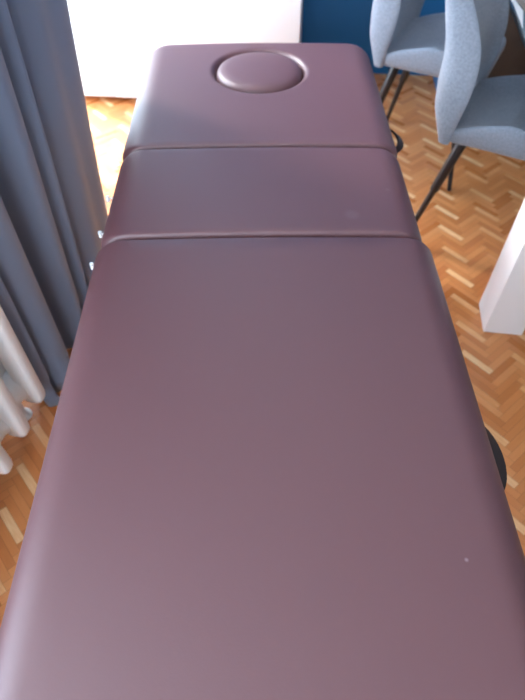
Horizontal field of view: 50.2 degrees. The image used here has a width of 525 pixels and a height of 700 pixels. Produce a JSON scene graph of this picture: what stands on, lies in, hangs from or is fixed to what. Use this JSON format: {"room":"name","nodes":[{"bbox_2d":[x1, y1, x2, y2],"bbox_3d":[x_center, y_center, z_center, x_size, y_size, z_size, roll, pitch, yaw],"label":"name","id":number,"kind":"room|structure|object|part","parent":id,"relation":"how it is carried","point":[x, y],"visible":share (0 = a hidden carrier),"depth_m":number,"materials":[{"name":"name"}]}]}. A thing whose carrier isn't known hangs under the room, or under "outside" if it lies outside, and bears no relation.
{"room":"massage room","nodes":[
{"label":"massage room","id":0,"kind":"room"},
{"bbox_2d":[0,306,44,473],"bbox_3d":[-0.766,0.330,1.135,0.210,0.627,0.932,6,51,5],"label":"radiator","id":1,"kind":"object","parent":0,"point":[19,382],"visible":1,"depth_m":1.42,"materials":[{"name":"white metal"}]},
{"bbox_2d":[0,74,524,626],"bbox_3d":[0.945,0.659,1.324,4.770,0.080,5.800,4,51,3],"label":"floor","id":2,"kind":"structure","parent":0,"point":[466,228],"depth_m":2.11,"materials":[{"name":"brown wood"}]},
{"bbox_2d":[67,0,302,97],"bbox_3d":[-0.366,-1.658,2.572,1.111,0.905,0.452,4,51,3],"label":"base cabinet","id":3,"kind":"object","parent":2,"relation":"on","point":[114,40],"visible":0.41,"depth_m":2.51,"materials":[{"name":"white paint"}]},
{"bbox_3d":[-0.830,-1.538,2.470,0.202,0.843,0.018,4,51,3],"label":"door","id":4,"kind":"part","parent":3,"relation":"part of","materials":[{"name":"white paint"}]},
{"bbox_2d":[0,43,524,699],"bbox_3d":[0.019,-0.034,1.409,0.773,0.667,1.889,-1,51,-1],"label":"massage table","id":5,"kind":"object","parent":2,"relation":"on","point":[272,469],"visible":1,"depth_m":0.85,"materials":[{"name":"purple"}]},
{"bbox_2d":[122,43,396,160],"bbox_3d":[-0.010,-0.712,1.591,0.700,0.076,0.606,-1,51,-1],"label":"cushion","id":6,"kind":"object","parent":5,"relation":"on","point":[216,95],"depth_m":1.52,"materials":[{"name":"purple leather"}]},
{"bbox_2d":[101,147,421,247],"bbox_3d":[-0.003,-0.345,1.292,0.694,0.076,0.337,-1,51,-1],"label":"cushion","id":7,"kind":"object","parent":5,"relation":"on","point":[161,193],"depth_m":1.25,"materials":[{"name":"purple leather"}]},
{"bbox_3d":[0.347,-0.594,1.577,0.103,0.029,0.150,-1,51,-1],"label":"carry handle","id":8,"kind":"part","parent":5,"relation":"part of","materials":[{"name":"black"}]},
{"bbox_3d":[0.357,0.177,0.948,0.112,0.040,0.176,-1,51,-1],"label":"carry handle","id":9,"kind":"part","parent":5,"relation":"part of","materials":[{"name":"black"}]},
{"bbox_2d":[370,0,505,190],"bbox_3d":[0.650,-1.175,2.206,0.532,0.868,0.418,22,54,17],"label":"dining chair","id":10,"kind":"object","parent":2,"relation":"on","point":[400,38],"visible":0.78,"depth_m":2.12,"materials":[{"name":"grey fabric"}]},
{"bbox_3d":[0.462,-0.970,2.321,0.151,0.432,0.035,-6,51,-5],"label":"leg","id":11,"kind":"part","parent":10,"relation":"part of","materials":[{"name":"black metal"}]},
{"bbox_3d":[0.495,-1.373,2.092,0.183,0.441,0.416,22,54,17],"label":"backrest","id":12,"kind":"part","parent":10,"relation":"part of","materials":[{"name":"grey fabric"}]},
{"bbox_3d":[0.621,-1.184,2.494,0.034,0.433,0.159,-15,52,-12],"label":"leg","id":13,"kind":"part","parent":10,"relation":"part of","materials":[{"name":"black metal"}]},
{"bbox_3d":[0.703,-1.181,2.154,0.405,0.099,0.400,22,54,17],"label":"seat","id":14,"kind":"part","parent":10,"relation":"part of","materials":[{"name":"grey fabric"}]},
{"bbox_3d":[0.766,-0.857,2.229,0.034,0.432,0.152,-15,52,-12],"label":"leg","id":15,"kind":"part","parent":10,"relation":"part of","materials":[{"name":"black metal"}]},
{"bbox_2d":[415,0,524,221],"bbox_3d":[0.789,-0.755,1.866,0.532,0.868,0.418,22,54,17],"label":"dining chair","id":16,"kind":"object","parent":2,"relation":"on","point":[472,110],"visible":1,"depth_m":1.74,"materials":[{"name":"grey fabric"}]},
{"bbox_3d":[0.601,-0.551,1.980,0.151,0.432,0.035,-6,51,-5],"label":"leg","id":17,"kind":"part","parent":16,"relation":"part of","materials":[{"name":"black metal"}]},
{"bbox_3d":[0.634,-0.954,1.751,0.183,0.441,0.416,22,54,17],"label":"backrest","id":18,"kind":"part","parent":16,"relation":"part of","materials":[{"name":"grey fabric"}]},
{"bbox_3d":[0.842,-0.762,1.813,0.405,0.099,0.400,22,54,17],"label":"seat","id":19,"kind":"part","parent":16,"relation":"part of","materials":[{"name":"grey fabric"}]},
{"bbox_2d":[479,0,524,334],"bbox_3d":[1.301,-0.499,1.749,1.140,0.722,0.910,6,51,5],"label":"dining table","id":20,"kind":"object","parent":2,"relation":"on","point":[502,302],"visible":0.98,"depth_m":1.74,"materials":[{"name":"grey paint"}]},
{"bbox_3d":[0.801,-0.324,1.621,0.125,0.698,0.130,6,51,5],"label":"leg","id":21,"kind":"part","parent":20,"relation":"part of","materials":[{"name":"white paint"}]},
{"bbox_2d":[512,0,522,27],"bbox_3d":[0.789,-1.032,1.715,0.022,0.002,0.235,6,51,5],"label":"paper sheet","id":22,"kind":"object","parent":20,"relation":"on","point":[519,11],"visible":1,"depth_m":1.72,"materials":[{"name":"white paper"}]},
{"bbox_2d":[516,0,524,10],"bbox_3d":[0.934,-1.038,1.719,0.276,0.003,0.190,5,51,4],"label":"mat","id":23,"kind":"object","parent":20,"relation":"on","point":[521,2],"visible":1,"depth_m":1.76,"materials":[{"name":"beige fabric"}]},
{"bbox_2d":[487,1,524,77],"bbox_3d":[1.502,-1.487,2.566,0.900,0.700,0.368,4,51,3],"label":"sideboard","id":24,"kind":"object","parent":2,"relation":"on","point":[511,61],"visible":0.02,"depth_m":2.52,"materials":[{"name":"brown wood"}]},
{"bbox_2d":[301,0,444,75],"bbox_3d":[1.174,-2.320,2.083,4.770,2.500,0.200,4,51,3],"label":"wall","id":25,"kind":"structure","parent":0,"point":[323,21],"depth_m":2.84,"materials":[{"name":"blue paint"}]},
{"bbox_2d":[433,76,438,89],"bbox_3d":[0.971,-2.162,1.954,0.140,2.500,0.240,4,51,3],"label":"trim","id":26,"kind":"structure","parent":25,"relation":"attached to","point":[435,79],"depth_m":2.91,"materials":[{"name":"blue paint"}]},
{"bbox_3d":[0.945,-0.975,-0.686,5.304,0.100,6.230,-1,51,-1],"label":"ceiling","id":27,"kind":"structure","parent":0,"visible":0},
{"bbox_3d":[-0.599,-1.777,0.069,0.485,0.060,2.766,-1,51,-1],"label":"curtain rod","id":28,"kind":"object","parent":27,"relation":"attached to","visible":0},
{"bbox_2d":[0,0,107,406],"bbox_3d":[-0.612,-0.893,0.961,0.180,2.440,0.765,8,51,7],"label":"curtain","id":29,"kind":"object","parent":28,"relation":"hanging from","point":[53,210],"visible":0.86,"depth_m":1.46,"materials":[{"name":"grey fabric"}]}
]}

